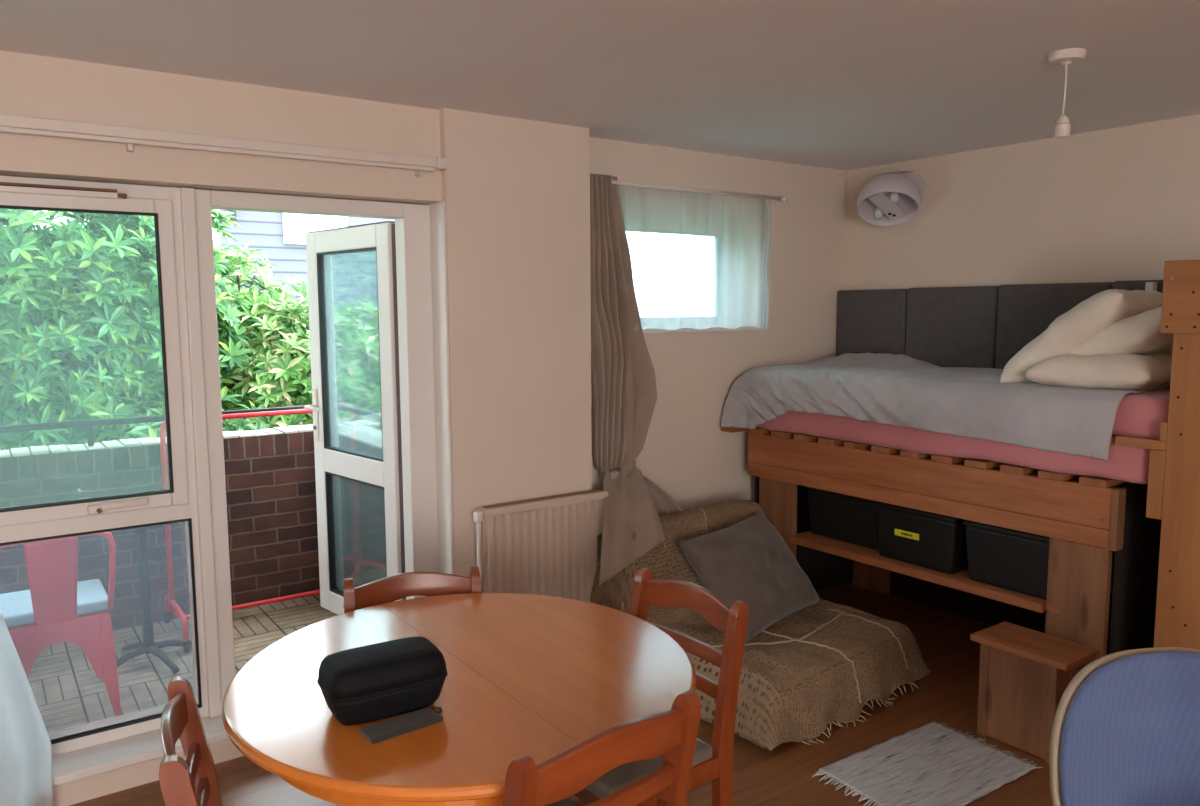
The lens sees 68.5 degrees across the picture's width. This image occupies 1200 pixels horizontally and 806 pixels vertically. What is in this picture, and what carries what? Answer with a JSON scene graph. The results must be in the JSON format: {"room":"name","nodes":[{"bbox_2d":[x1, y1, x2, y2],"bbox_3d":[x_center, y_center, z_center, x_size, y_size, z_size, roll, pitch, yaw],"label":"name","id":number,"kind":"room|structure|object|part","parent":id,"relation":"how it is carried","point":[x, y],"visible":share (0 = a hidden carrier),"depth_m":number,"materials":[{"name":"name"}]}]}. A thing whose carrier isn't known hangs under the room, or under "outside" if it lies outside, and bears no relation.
{"room":"studio apartment","nodes":[
{"label":"studio apartment","id":0,"kind":"room"},
{"bbox_2d":[28,594,336,732],"bbox_3d":[-2.787,1.290,3.470,4.500,0.080,1.760,-5,8,-35],"label":"floor","id":1,"kind":"structure","parent":0,"point":[67,691],"depth_m":3.99,"materials":[{"name":"brown wood"}]},
{"bbox_2d":[0,532,121,715],"bbox_3d":[-2.179,0.852,3.515,0.429,0.776,0.467,-5,8,-35],"label":"metal chair","id":2,"kind":"object","parent":1,"relation":"on","point":[52,564],"visible":0.73,"depth_m":3.36,"materials":[{"name":"red metal"}]},
{"bbox_2d":[0,579,107,627],"bbox_3d":[-2.196,0.799,3.534,0.380,0.045,0.360,-5,8,-35],"label":"seat cushion","id":3,"kind":"object","parent":2,"relation":"on","point":[16,608],"visible":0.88,"depth_m":3.47,"materials":[{"name":"fabric"}]},
{"bbox_3d":[-2.179,0.835,3.514,0.360,0.020,0.340,-5,8,-35],"label":"seat","id":4,"kind":"part","parent":2,"relation":"part of","materials":[{"name":"red metal"}]},
{"bbox_3d":[-1.932,1.044,3.473,0.056,0.400,0.078,-5,8,-35],"label":"leg","id":5,"kind":"part","parent":2,"relation":"part of","materials":[{"name":"red metal"}]},
{"bbox_2d":[100,522,191,678],"bbox_3d":[-2.059,0.844,3.996,0.409,0.684,0.409,0,6,5],"label":"pedestal table","id":6,"kind":"object","parent":1,"relation":"on","point":[147,646],"visible":0.39,"depth_m":3.98,"materials":[{"name":"black metal"}]},
{"bbox_2d":[0,451,319,629],"bbox_3d":[-3.234,0.791,3.974,4.420,0.810,0.220,-5,8,-35],"label":"wall","id":7,"kind":"structure","parent":1,"relation":"on","point":[271,499],"depth_m":4.71,"materials":[{"name":"red brick"}]},
{"bbox_2d":[0,431,313,481],"bbox_3d":[-3.237,0.332,3.925,4.420,0.112,0.226,-5,8,-35],"label":"parapet","id":8,"kind":"object","parent":7,"relation":"on","point":[12,468],"depth_m":4.39,"materials":[{"name":"brick"}]},
{"bbox_2d":[0,425,313,457],"bbox_3d":[-3.197,0.268,3.945,4.516,0.012,0.231,-5,8,-35],"label":"coping","id":9,"kind":"object","parent":8,"relation":"on","point":[35,450],"visible":0.67,"depth_m":4.46},
{"bbox_2d":[0,405,304,445],"bbox_3d":[-2.850,0.260,3.380,4.230,0.128,1.340,-5,8,-35],"label":"balcony railing","id":10,"kind":"object","parent":9,"relation":"on","point":[89,424],"visible":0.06,"depth_m":4.39,"materials":[{"name":"metal"}]},
{"bbox_3d":[-2.540,0.165,4.396,0.024,0.098,0.024,-5,8,-35],"label":"post","id":11,"kind":"part","parent":10,"relation":"part of","materials":[{"name":"black metal"}]},
{"bbox_3d":[-3.228,0.157,3.901,4.230,0.030,0.040,-5,8,-35],"label":"handrail","id":12,"kind":"part","parent":10,"relation":"part of","materials":[{"name":"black metal"}]},
{"bbox_2d":[159,409,319,652],"bbox_3d":[-1.757,0.591,4.514,0.833,1.076,0.538,-5,8,-35],"label":"rack","id":13,"kind":"object","parent":1,"relation":"on","point":[174,609],"visible":0.54,"depth_m":4.37,"materials":[{"name":"red metal"}]},
{"bbox_2d":[0,50,441,805],"bbox_3d":[-2.074,0.144,2.637,3.450,2.370,0.225,-5,8,-35],"label":"wall","id":14,"kind":"structure","parent":0,"point":[31,85],"depth_m":2.96,"materials":[{"name":"paint"}]},
{"bbox_2d":[0,176,221,755],"bbox_3d":[-2.135,0.260,2.616,1.812,1.885,0.148,-5,8,-35],"label":"window","id":15,"kind":"structure","parent":14,"relation":"in","point":[44,521],"depth_m":3.03,"materials":[{"name":"white plastic"}]},
{"bbox_2d":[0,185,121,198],"bbox_3d":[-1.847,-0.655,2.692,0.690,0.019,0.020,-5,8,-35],"label":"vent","id":16,"kind":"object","parent":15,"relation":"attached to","point":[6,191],"depth_m":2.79,"materials":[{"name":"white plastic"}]},
{"bbox_2d":[0,182,126,198],"bbox_3d":[-1.844,-0.662,2.698,0.702,0.027,0.038,-5,8,-35],"label":"vent","id":17,"kind":"object","parent":15,"relation":"attached to","point":[18,190],"depth_m":2.79,"materials":[{"name":"white plastic"}]},
{"bbox_3d":[-2.144,-0.112,2.569,1.692,1.050,0.040,-5,8,-35],"label":"sash","id":18,"kind":"part","parent":15,"relation":"part of","materials":[{"name":"white plastic"}]},
{"bbox_3d":[-1.665,0.352,2.920,0.055,0.032,0.034,-5,8,-35],"label":"handle","id":19,"kind":"part","parent":15,"relation":"part of","materials":[{"name":"white plastic"}]},
{"bbox_3d":[-1.855,0.777,2.955,0.890,0.682,0.008,-5,8,-35],"label":"pane","id":20,"kind":"part","parent":15,"relation":"part of","materials":[{"name":"clear glass"}]},
{"bbox_3d":[-1.585,0.339,2.941,0.140,0.020,0.022,-5,8,-35],"label":"handle lever","id":21,"kind":"part","parent":15,"relation":"part of","materials":[{"name":"white plastic"}]},
{"bbox_2d":[52,715,229,785],"bbox_3d":[-1.720,1.189,2.907,2.700,0.030,0.175,-5,8,-35],"label":"windowsill","id":22,"kind":"object","parent":14,"relation":"attached to","point":[97,759],"visible":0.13,"depth_m":2.95,"materials":[{"name":"white plastic"}]},
{"bbox_2d":[0,114,446,176],"bbox_3d":[-1.845,-0.811,2.548,3.047,0.076,0.070,-5,8,-35],"label":"rail","id":23,"kind":"object","parent":14,"relation":"attached to","point":[18,124],"visible":1,"depth_m":2.91,"materials":[{"name":"white plastic"}]},
{"bbox_2d":[194,189,438,702],"bbox_3d":[-1.281,0.135,3.733,0.883,1.885,0.850,-5,8,-35],"label":"door","id":24,"kind":"structure","parent":14,"relation":"in","point":[370,290],"depth_m":3.68,"materials":[{"name":"white plastic"}]},
{"bbox_3d":[-1.316,0.022,4.066,0.056,0.019,0.126,-6,9,-44],"label":"lever","id":25,"kind":"part","parent":24,"relation":"part of","materials":[{"name":"white plastic"}]},
{"bbox_3d":[-1.330,0.055,4.132,0.010,0.250,0.030,-6,9,-44],"label":"handle","id":26,"kind":"part","parent":24,"relation":"part of","materials":[{"name":"white plastic"}]},
{"bbox_3d":[-1.085,-0.220,3.903,0.008,0.902,0.523,-6,9,-44],"label":"pane","id":27,"kind":"part","parent":24,"relation":"part of","materials":[{"name":"clear glass"}]},
{"bbox_3d":[-1.077,0.124,3.946,0.083,1.780,0.723,-6,9,-44],"label":"frame","id":28,"kind":"part","parent":24,"relation":"part of","materials":[{"name":"white plastic"}]},
{"bbox_3d":[-1.081,0.624,3.994,0.008,0.579,0.523,-6,9,-44],"label":"pane","id":29,"kind":"part","parent":24,"relation":"part of","materials":[{"name":"clear glass"}]},
{"bbox_2d":[429,201,453,573],"bbox_3d":[-0.639,0.145,3.592,0.012,1.888,0.125,-5,8,-35],"label":"trim","id":30,"kind":"structure","parent":14,"relation":"attached to","point":[437,210],"depth_m":3.56,"materials":[{"name":"white plastic"}]},
{"bbox_2d":[439,108,591,576],"bbox_3d":[-0.451,-0.002,3.913,0.685,2.370,0.460,-5,8,-35],"label":"wall pier","id":31,"kind":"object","parent":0,"point":[515,192],"visible":0.5,"depth_m":3.66,"materials":[{"name":"paint"}]},
{"bbox_2d":[473,489,607,601],"bbox_3d":[-0.251,0.802,3.799,0.651,0.793,0.094,-5,8,-35],"label":"radiator","id":32,"kind":"object","parent":31,"relation":"attached to","point":[547,546],"visible":0.7,"depth_m":3.74,"materials":[{"name":"white metal"}]},
{"bbox_3d":[-0.490,0.759,3.622,0.006,0.600,0.070,-5,8,-35],"label":"panel","id":33,"kind":"part","parent":32,"relation":"part of","materials":[{"name":"white paint"}]},
{"bbox_2d":[476,489,607,517],"bbox_3d":[-0.237,0.425,3.762,0.620,0.035,0.082,-5,8,-35],"label":"grille","id":34,"kind":"object","parent":32,"relation":"attached to","point":[529,507],"depth_m":3.73,"materials":[{"name":"white metal"}]},
{"bbox_2d":[69,582,1051,805],"bbox_3d":[0.666,1.520,1.167,6.230,0.080,6.460,-5,8,-35],"label":"floor","id":35,"kind":"structure","parent":0,"point":[781,776],"depth_m":3.21,"materials":[{"name":"laminate"}]},
{"bbox_2d":[0,611,52,805],"bbox_3d":[-1.936,0.971,2.561,0.577,0.700,0.075,-5,8,-37],"label":"curtain","id":36,"kind":"object","parent":35,"relation":"on","point":[26,772],"visible":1,"depth_m":2.67,"materials":[{"name":"white fabric"}]},
{"bbox_2d":[159,676,341,805],"bbox_3d":[-0.647,1.005,1.858,0.457,0.811,0.406,-3,7,-24],"label":"dining chair","id":37,"kind":"object","parent":35,"relation":"on","point":[191,781],"visible":0.98,"depth_m":1.86,"materials":[{"name":"brown wood"}]},
{"bbox_3d":[-0.838,0.659,1.736,0.042,0.093,0.348,-3,7,-24],"label":"rail","id":38,"kind":"part","parent":37,"relation":"part of","materials":[{"name":"brown wood"}]},
{"bbox_3d":[-0.728,1.031,1.620,0.106,0.811,0.031,-3,7,-24],"label":"post","id":39,"kind":"part","parent":37,"relation":"part of","materials":[{"name":"brown wood"}]},
{"bbox_3d":[-0.879,0.995,1.958,0.106,0.811,0.031,-3,7,-24],"label":"post","id":40,"kind":"part","parent":37,"relation":"part of","materials":[{"name":"brown wood"}]},
{"bbox_2d":[343,566,481,612],"bbox_3d":[-0.500,0.935,2.500,0.406,0.811,0.457,-2,6,-17],"label":"dining chair","id":41,"kind":"object","parent":35,"relation":"on","point":[392,588],"visible":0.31,"depth_m":2.65,"materials":[{"name":"brown wood"}]},
{"bbox_3d":[-0.728,0.924,2.608,0.031,0.811,0.106,-2,6,-17],"label":"post","id":42,"kind":"part","parent":41,"relation":"part of","materials":[{"name":"brown wood"}]},
{"bbox_3d":[-0.563,0.559,2.659,0.348,0.093,0.042,-2,6,-17],"label":"rail","id":43,"kind":"part","parent":41,"relation":"part of","materials":[{"name":"brown wood"}]},
{"bbox_3d":[-0.373,0.910,2.718,0.031,0.811,0.106,-2,6,-17],"label":"post","id":44,"kind":"part","parent":41,"relation":"part of","materials":[{"name":"brown wood"}]},
{"bbox_2d":[222,593,695,805],"bbox_3d":[-0.317,0.998,2.155,1.083,0.743,1.107,-5,8,-35],"label":"dining table","id":45,"kind":"object","parent":35,"relation":"on","point":[537,677],"visible":0.88,"depth_m":1.95,"materials":[{"name":"brown wood"}]},
{"bbox_2d":[317,637,447,724],"bbox_3d":[-0.461,0.591,1.886,0.261,0.125,0.160,-4,7,-31],"label":"hard case","id":46,"kind":"object","parent":45,"relation":"on","point":[368,683],"visible":1,"depth_m":1.83,"materials":[{"name":"black plastic"}]},
{"bbox_3d":[-0.463,0.555,1.881,0.252,0.052,0.157,-4,7,-31],"label":"lid","id":47,"kind":"part","parent":46,"relation":"part of","materials":[{"name":"black plastic"}]},
{"bbox_2d":[360,707,442,743],"bbox_3d":[-0.398,0.656,1.806,0.174,0.013,0.062,-5,8,-38],"label":"pouch","id":48,"kind":"object","parent":45,"relation":"on","point":[412,721],"visible":1,"depth_m":1.79,"materials":[{"name":"black fabric"}]},
{"bbox_2d":[503,690,700,805],"bbox_3d":[-0.114,0.987,1.810,0.427,0.852,0.480,-5,8,-39],"label":"dining chair","id":49,"kind":"object","parent":35,"relation":"on","point":[672,733],"visible":1,"depth_m":1.61,"materials":[{"name":"brown wood"}]},
{"bbox_3d":[-0.148,1.015,1.548,0.032,0.852,0.111,-5,8,-39],"label":"post","id":50,"kind":"part","parent":49,"relation":"part of","materials":[{"name":"brown wood"}]},
{"bbox_3d":[0.024,0.631,1.603,0.365,0.097,0.044,-5,8,-39],"label":"rail","id":51,"kind":"part","parent":49,"relation":"part of","materials":[{"name":"brown wood"}]},
{"bbox_3d":[0.152,0.987,1.796,0.032,0.852,0.111,-5,8,-39],"label":"post","id":52,"kind":"part","parent":49,"relation":"part of","materials":[{"name":"brown wood"}]},
{"bbox_2d":[597,503,716,560],"bbox_3d":[0.625,0.867,3.911,0.967,0.628,1.062,-6,8,-40],"label":"lounge seat","id":53,"kind":"object","parent":35,"relation":"on","point":[599,538],"visible":0.03,"depth_m":3.90,"materials":[{"name":"brown fabric"}]},
{"bbox_2d":[590,500,930,750],"bbox_3d":[0.678,0.858,3.830,1.108,0.669,1.141,-6,8,-40],"label":"throw","id":54,"kind":"object","parent":53,"relation":"on","point":[820,663],"visible":0.6,"depth_m":3.59,"materials":[{"name":"brown fabric"}]},
{"bbox_2d":[678,513,820,643],"bbox_3d":[0.678,0.750,3.921,0.366,0.390,0.660,5,8,40],"label":"cushion","id":55,"kind":"object","parent":54,"relation":"on","point":[749,561],"visible":0.93,"depth_m":3.79,"materials":[{"name":"grey fabric"}]},
{"bbox_2d":[572,568,748,805],"bbox_3d":[0.090,0.935,2.393,0.466,0.827,0.414,-5,8,-38],"label":"dining chair","id":56,"kind":"object","parent":35,"relation":"on","point":[714,762],"visible":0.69,"depth_m":2.33,"materials":[{"name":"brown wood"}]},
{"bbox_3d":[-0.077,0.963,2.262,0.022,0.056,0.339,-5,8,-38],"label":"rail","id":57,"kind":"part","parent":56,"relation":"part of","materials":[{"name":"brown wood"}]},
{"bbox_3d":[0.108,0.907,2.649,0.108,0.827,0.032,-5,8,-38],"label":"post","id":58,"kind":"part","parent":56,"relation":"part of","materials":[{"name":"brown wood"}]},
{"bbox_3d":[0.179,0.966,2.224,0.326,0.056,0.022,-5,8,-38],"label":"rail","id":59,"kind":"part","parent":56,"relation":"part of","materials":[{"name":"brown wood"}]},
{"bbox_3d":[0.254,0.558,2.485,0.043,0.094,0.355,-5,8,-38],"label":"rail","id":60,"kind":"part","parent":56,"relation":"part of","materials":[{"name":"brown wood"}]},
{"bbox_3d":[0.345,0.938,2.354,0.108,0.827,0.032,-5,8,-38],"label":"post","id":61,"kind":"part","parent":56,"relation":"part of","materials":[{"name":"brown wood"}]},
{"bbox_2d":[812,721,1042,805],"bbox_3d":[1.134,1.267,3.050,0.724,0.014,0.420,-4,7,-33],"label":"rag rug","id":62,"kind":"object","parent":35,"relation":"on","point":[933,763],"visible":1,"depth_m":3.04,"materials":[{"name":"fabric"}]},
{"bbox_2d":[721,426,1161,664],"bbox_3d":[1.584,0.656,4.152,0.955,0.990,1.934,-5,8,-35],"label":"raised bed","id":63,"kind":"object","parent":35,"relation":"on","point":[1085,518],"visible":0.54,"depth_m":3.58,"materials":[{"name":"brown wood"}]},
{"bbox_3d":[1.136,0.599,4.885,0.770,0.950,0.013,-5,8,-35],"label":"panel","id":64,"kind":"part","parent":63,"relation":"part of","materials":[{"name":"brown wood"}]},
{"bbox_2d":[806,487,878,549],"bbox_3d":[1.362,0.531,4.394,0.512,0.252,0.440,-5,8,-35],"label":"crate","id":65,"kind":"object","parent":63,"relation":"on","point":[842,517],"visible":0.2,"depth_m":4.24,"materials":[{"name":"black plastic"}]},
{"bbox_3d":[1.362,0.416,4.381,0.512,0.020,0.440,-5,8,-35],"label":"lid","id":66,"kind":"part","parent":65,"relation":"part of","materials":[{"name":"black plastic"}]},
{"bbox_2d":[874,501,967,573],"bbox_3d":[1.569,0.572,4.003,0.512,0.252,0.410,-5,8,-35],"label":"crate","id":67,"kind":"object","parent":63,"relation":"on","point":[934,541],"visible":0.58,"depth_m":3.83,"materials":[{"name":"black plastic"}]},
{"bbox_3d":[1.569,0.457,3.990,0.512,0.020,0.410,-5,8,-35],"label":"lid","id":68,"kind":"part","parent":67,"relation":"part of","materials":[{"name":"black plastic"}]},
{"bbox_3d":[1.306,0.412,3.865,0.035,0.068,1.810,-5,8,-35],"label":"rail","id":69,"kind":"part","parent":63,"relation":"part of","materials":[{"name":"brown wood"}]},
{"bbox_3d":[1.306,0.302,3.854,0.035,0.150,1.810,-5,8,-35],"label":"rail","id":70,"kind":"part","parent":63,"relation":"part of","materials":[{"name":"brown wood"}]},
{"bbox_2d":[794,531,1113,612],"bbox_3d":[1.641,0.704,4.077,0.715,0.026,1.335,-5,8,-35],"label":"shelf","id":71,"kind":"object","parent":63,"relation":"attached to","point":[805,539],"depth_m":3.89,"materials":[{"name":"brown wood"}]},
{"bbox_2d":[757,411,1151,483],"bbox_3d":[1.639,0.102,4.013,0.828,0.163,1.934,-5,8,-35],"label":"mattress","id":72,"kind":"object","parent":63,"relation":"on","point":[1128,464],"visible":0.26,"depth_m":3.56,"materials":[{"name":"pink fabric"}]},
{"bbox_2d":[1112,386,1169,439],"bbox_3d":[1.667,-0.047,3.982,0.799,0.156,1.970,-5,8,-35],"label":"mattress","id":73,"kind":"object","parent":72,"relation":"on","point":[1139,415],"visible":0.13,"depth_m":3.04,"materials":[{"name":"pink fabric"}]},
{"bbox_2d":[720,353,1169,459],"bbox_3d":[1.534,-0.012,4.042,0.892,0.372,1.900,-5,8,-35],"label":"blanket","id":74,"kind":"object","parent":73,"relation":"on","point":[901,390],"visible":0.84,"depth_m":3.69,"materials":[{"name":"grey fabric"}]},
{"bbox_2d":[1000,289,1162,382],"bbox_3d":[1.918,-0.253,3.501,0.500,0.389,0.446,-5,8,-39],"label":"pillow","id":75,"kind":"object","parent":73,"relation":"on","point":[1094,314],"visible":0.54,"depth_m":3.33,"materials":[{"name":"beige fabric"}]},
{"bbox_2d":[1024,352,1171,388],"bbox_3d":[1.952,-0.128,3.365,0.500,0.166,0.440,-5,8,-38],"label":"pillow","id":76,"kind":"object","parent":73,"relation":"on","point":[1120,370],"visible":0.73,"depth_m":3.20,"materials":[{"name":"beige fabric"}]},
{"bbox_2d":[1066,306,1173,354],"bbox_3d":[2.057,-0.233,3.343,0.509,0.265,0.420,-4,7,-29],"label":"pillow","id":77,"kind":"object","parent":76,"relation":"on","point":[1140,334],"visible":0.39,"depth_m":3.18,"materials":[{"name":"beige fabric"}]},
{"bbox_3d":[1.952,0.643,4.434,0.028,0.950,1.880,-5,8,-35],"label":"panel","id":78,"kind":"part","parent":63,"relation":"part of","materials":[{"name":"brown wood"}]},
{"bbox_3d":[1.959,0.251,4.317,0.030,0.155,1.810,-5,8,-35],"label":"rail","id":79,"kind":"part","parent":63,"relation":"part of","materials":[{"name":"brown wood"}]},
{"bbox_2d":[963,520,1114,599],"bbox_3d":[1.825,0.609,3.647,0.512,0.252,0.400,-5,8,-35],"label":"crate","id":80,"kind":"object","parent":63,"relation":"on","point":[1014,560],"visible":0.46,"depth_m":3.51,"materials":[{"name":"black plastic"}]},
{"bbox_3d":[1.824,0.494,3.634,0.512,0.020,0.400,-5,8,-35],"label":"lid","id":81,"kind":"part","parent":80,"relation":"part of","materials":[{"name":"black plastic"}]},
{"bbox_3d":[2.166,0.752,3.417,0.730,0.950,0.023,-5,8,-35],"label":"panel","id":82,"kind":"part","parent":63,"relation":"part of","materials":[{"name":"brown wood"}]},
{"bbox_2d":[970,621,1099,762],"bbox_3d":[1.591,1.062,3.254,0.237,0.375,0.360,-5,8,-35],"label":"wooden stool","id":83,"kind":"object","parent":35,"relation":"on","point":[1025,673],"visible":0.78,"depth_m":3.18,"materials":[{"name":"brown wood"}]},
{"bbox_3d":[1.442,1.069,3.300,0.035,0.352,0.034,-5,8,-35],"label":"corner post","id":84,"kind":"part","parent":83,"relation":"part of","materials":[{"name":"brown wood"}]},
{"bbox_3d":[1.591,0.887,3.236,0.237,0.023,0.360,-5,8,-35],"label":"lid","id":85,"kind":"part","parent":83,"relation":"part of","materials":[{"name":"brown wood"}]},
{"bbox_3d":[1.590,1.091,3.094,0.035,0.352,0.028,-5,8,-35],"label":"corner post","id":86,"kind":"part","parent":83,"relation":"part of","materials":[{"name":"brown wood"}]},
{"bbox_2d":[1049,647,1199,805],"bbox_3d":[1.374,1.008,1.877,0.744,0.780,0.620,-1,6,-10],"label":"armchair","id":87,"kind":"object","parent":35,"relation":"on","point":[1126,727],"visible":1,"depth_m":2.02,"materials":[{"name":"blue fabric"}]},
{"bbox_2d":[1115,260,1199,649],"bbox_3d":[2.341,0.395,3.022,0.912,1.742,0.745,-5,8,-35],"label":"frame","id":88,"kind":"object","parent":35,"relation":"on","point":[1173,491],"visible":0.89,"depth_m":2.88,"materials":[{"name":"brown wood"}]},
{"bbox_2d":[0,0,1199,170],"bbox_3d":[0.653,-0.950,0.901,6.230,0.150,6.460,-5,8,-35],"label":"ceiling","id":89,"kind":"structure","parent":0,"point":[846,85],"depth_m":2.74,"materials":[{"name":"paint"}]},
{"bbox_2d":[1048,48,1085,138],"bbox_3d":[1.434,-0.948,2.720,0.106,0.254,0.106,-5,8,-35],"label":"pendant light","id":90,"kind":"object","parent":89,"relation":"hanging from","point":[1065,57],"visible":1,"depth_m":2.71,"materials":[{"name":"white plastic"}]},
{"bbox_3d":[1.433,-0.962,2.718,0.011,0.156,0.006,-2,6,-13],"label":"cord","id":91,"kind":"part","parent":90,"relation":"part of","materials":[{"name":"white plastic"}]},
{"bbox_2d":[590,137,846,510],"bbox_3d":[0.552,-0.094,4.723,1.895,2.370,0.300,-5,8,-35],"label":"wall","id":92,"kind":"structure","parent":0,"point":[686,452],"depth_m":4.62,"materials":[{"name":"paint"}]},
{"bbox_2d":[623,212,762,333],"bbox_3d":[0.290,-0.657,4.443,1.230,0.599,0.295,-5,8,-35],"label":"window","id":93,"kind":"structure","parent":92,"relation":"in","point":[711,236],"depth_m":4.72,"materials":[{"name":"white plastic"}]},
{"bbox_3d":[0.235,-0.662,4.511,1.090,0.512,0.060,-5,8,-35],"label":"sash","id":94,"kind":"part","parent":93,"relation":"part of","materials":[{"name":"white plastic"}]},
{"bbox_3d":[0.231,-0.655,4.518,1.000,0.437,0.006,-5,8,-35],"label":"pane","id":95,"kind":"part","parent":93,"relation":"part of","materials":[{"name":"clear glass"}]},
{"bbox_2d":[612,180,787,201],"bbox_3d":[0.431,-1.033,4.290,1.313,0.034,0.101,-5,8,-35],"label":"curtain rod","id":96,"kind":"object","parent":92,"relation":"attached to","point":[784,198],"visible":0.84,"depth_m":4.27,"materials":[{"name":"white plastic"}]},
{"bbox_2d":[590,174,682,585],"bbox_3d":[0.139,-0.153,3.872,0.719,1.714,0.500,-5,8,-35],"label":"curtain","id":97,"kind":"object","parent":96,"relation":"hanging from","point":[623,380],"visible":0.91,"depth_m":4.00,"materials":[{"name":"beige fabric"}]},
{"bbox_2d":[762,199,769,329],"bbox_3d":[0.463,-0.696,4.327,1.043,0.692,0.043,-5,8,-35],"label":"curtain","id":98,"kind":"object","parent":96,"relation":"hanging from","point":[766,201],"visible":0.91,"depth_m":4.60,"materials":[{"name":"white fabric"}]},
{"bbox_2d":[844,114,1199,289],"bbox_3d":[3.154,0.099,2.806,0.100,2.370,6.460,-5,8,-35],"label":"wall","id":99,"kind":"structure","parent":0,"point":[1119,203],"depth_m":4.12,"materials":[{"name":"paint"}]},
{"bbox_2d":[836,289,907,355],"bbox_3d":[1.515,-0.367,4.909,0.073,0.523,0.457,-5,8,-35],"label":"headboard panel","id":100,"kind":"object","parent":99,"relation":"attached to","point":[868,321],"visible":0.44,"depth_m":4.86,"materials":[{"name":"grey fabric"}]},
{"bbox_2d":[845,167,899,232],"bbox_3d":[1.508,-1.121,4.892,0.007,0.326,0.355,-5,8,-35],"label":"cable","id":101,"kind":"object","parent":99,"relation":"attached to","point":[894,167],"visible":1,"depth_m":5.02,"materials":[{"name":"white plastic"}]},
{"bbox_2d":[857,168,925,225],"bbox_3d":[1.514,-1.081,4.613,0.326,0.292,0.315,-5,8,-35],"label":"wall lamp","id":102,"kind":"object","parent":99,"relation":"attached to","point":[907,192],"visible":1,"depth_m":4.62,"materials":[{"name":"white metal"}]},
{"bbox_3d":[1.484,-1.032,4.711,0.047,0.103,0.076,1,6,9],"label":"bulb","id":103,"kind":"part","parent":102,"relation":"part of","materials":[{"name":"white glass"}]},
{"bbox_3d":[1.507,-1.032,4.629,0.224,0.128,0.088,-5,8,-35],"label":"plate","id":104,"kind":"part","parent":102,"relation":"part of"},
{"bbox_3d":[1.526,-1.088,4.562,0.047,0.103,0.076,3,7,29],"label":"bulb","id":105,"kind":"part","parent":102,"relation":"part of","materials":[{"name":"white glass"}]},
{"bbox_3d":[1.643,-1.117,4.689,0.022,0.200,0.200,-5,8,-35],"label":"mount plate","id":106,"kind":"part","parent":102,"relation":"part of","materials":[{"name":"white plastic"}]},
{"bbox_2d":[905,286,998,367],"bbox_3d":[1.798,-0.328,4.514,0.073,0.527,0.503,-5,8,-35],"label":"headboard panel","id":107,"kind":"object","parent":99,"relation":"attached to","point":[946,326],"visible":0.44,"depth_m":4.46,"materials":[{"name":"grey fabric"}]},
{"bbox_2d":[995,282,1112,368],"bbox_3d":[2.098,-0.287,4.096,0.073,0.531,0.516,-5,8,-35],"label":"headboard panel","id":108,"kind":"object","parent":99,"relation":"attached to","point":[1025,311],"visible":0.39,"depth_m":4.14,"materials":[{"name":"grey fabric"}]},
{"bbox_2d":[1112,280,1162,292],"bbox_3d":[2.396,-0.246,3.681,0.073,0.535,0.495,-5,8,-35],"label":"headboard panel","id":109,"kind":"object","parent":99,"relation":"attached to","point":[1134,284],"visible":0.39,"depth_m":3.76,"materials":[{"name":"grey fabric"}]},
{"bbox_2d":[1145,282,1156,290],"bbox_3d":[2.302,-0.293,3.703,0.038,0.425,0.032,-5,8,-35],"label":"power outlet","id":110,"kind":"object","parent":109,"relation":"attached to","point":[1149,285],"visible":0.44,"depth_m":3.67,"materials":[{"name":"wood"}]},
{"label":"outside","id":111,"kind":"structure","parent":0,"visible":0},
{"bbox_3d":[-6.166,2.407,17.629,50.000,0.100,24.700,-5,8,-35],"label":"ground","id":112,"kind":"structure","parent":111,"visible":0},
{"bbox_2d":[0,208,269,450],"bbox_3d":[-3.962,0.976,5.374,3.694,5.372,2.291,-4,7,-32],"label":"shrub","id":113,"kind":"object","parent":112,"relation":"on","point":[80,315],"visible":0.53,"depth_m":5.11,"materials":[{"name":"green plant"}]},
{"bbox_2d":[149,272,306,357],"bbox_3d":[-5.978,0.467,7.854,7.701,5.895,3.009,-5,8,-35],"label":"tree","id":114,"kind":"object","parent":112,"relation":"on","point":[248,282],"visible":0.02,"depth_m":9.62,"materials":[{"name":"green plant"}]},
{"bbox_2d":[216,243,312,428],"bbox_3d":[-1.650,1.099,7.289,2.892,4.694,2.486,-5,8,-38],"label":"shrub","id":115,"kind":"object","parent":112,"relation":"on","point":[274,379],"visible":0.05,"depth_m":6.05,"materials":[{"name":"green plant"}]},
{"bbox_2d":[212,209,394,339],"bbox_3d":[-5.158,-1.360,17.073,8.100,7.500,4.137,-5,8,-35],"label":"house","id":116,"kind":"structure","parent":112,"relation":"on","point":[282,235],"depth_m":14.48,"materials":[{"name":"pale blue-grey painted lap siding"},{"name":"white trim"}]}
]}

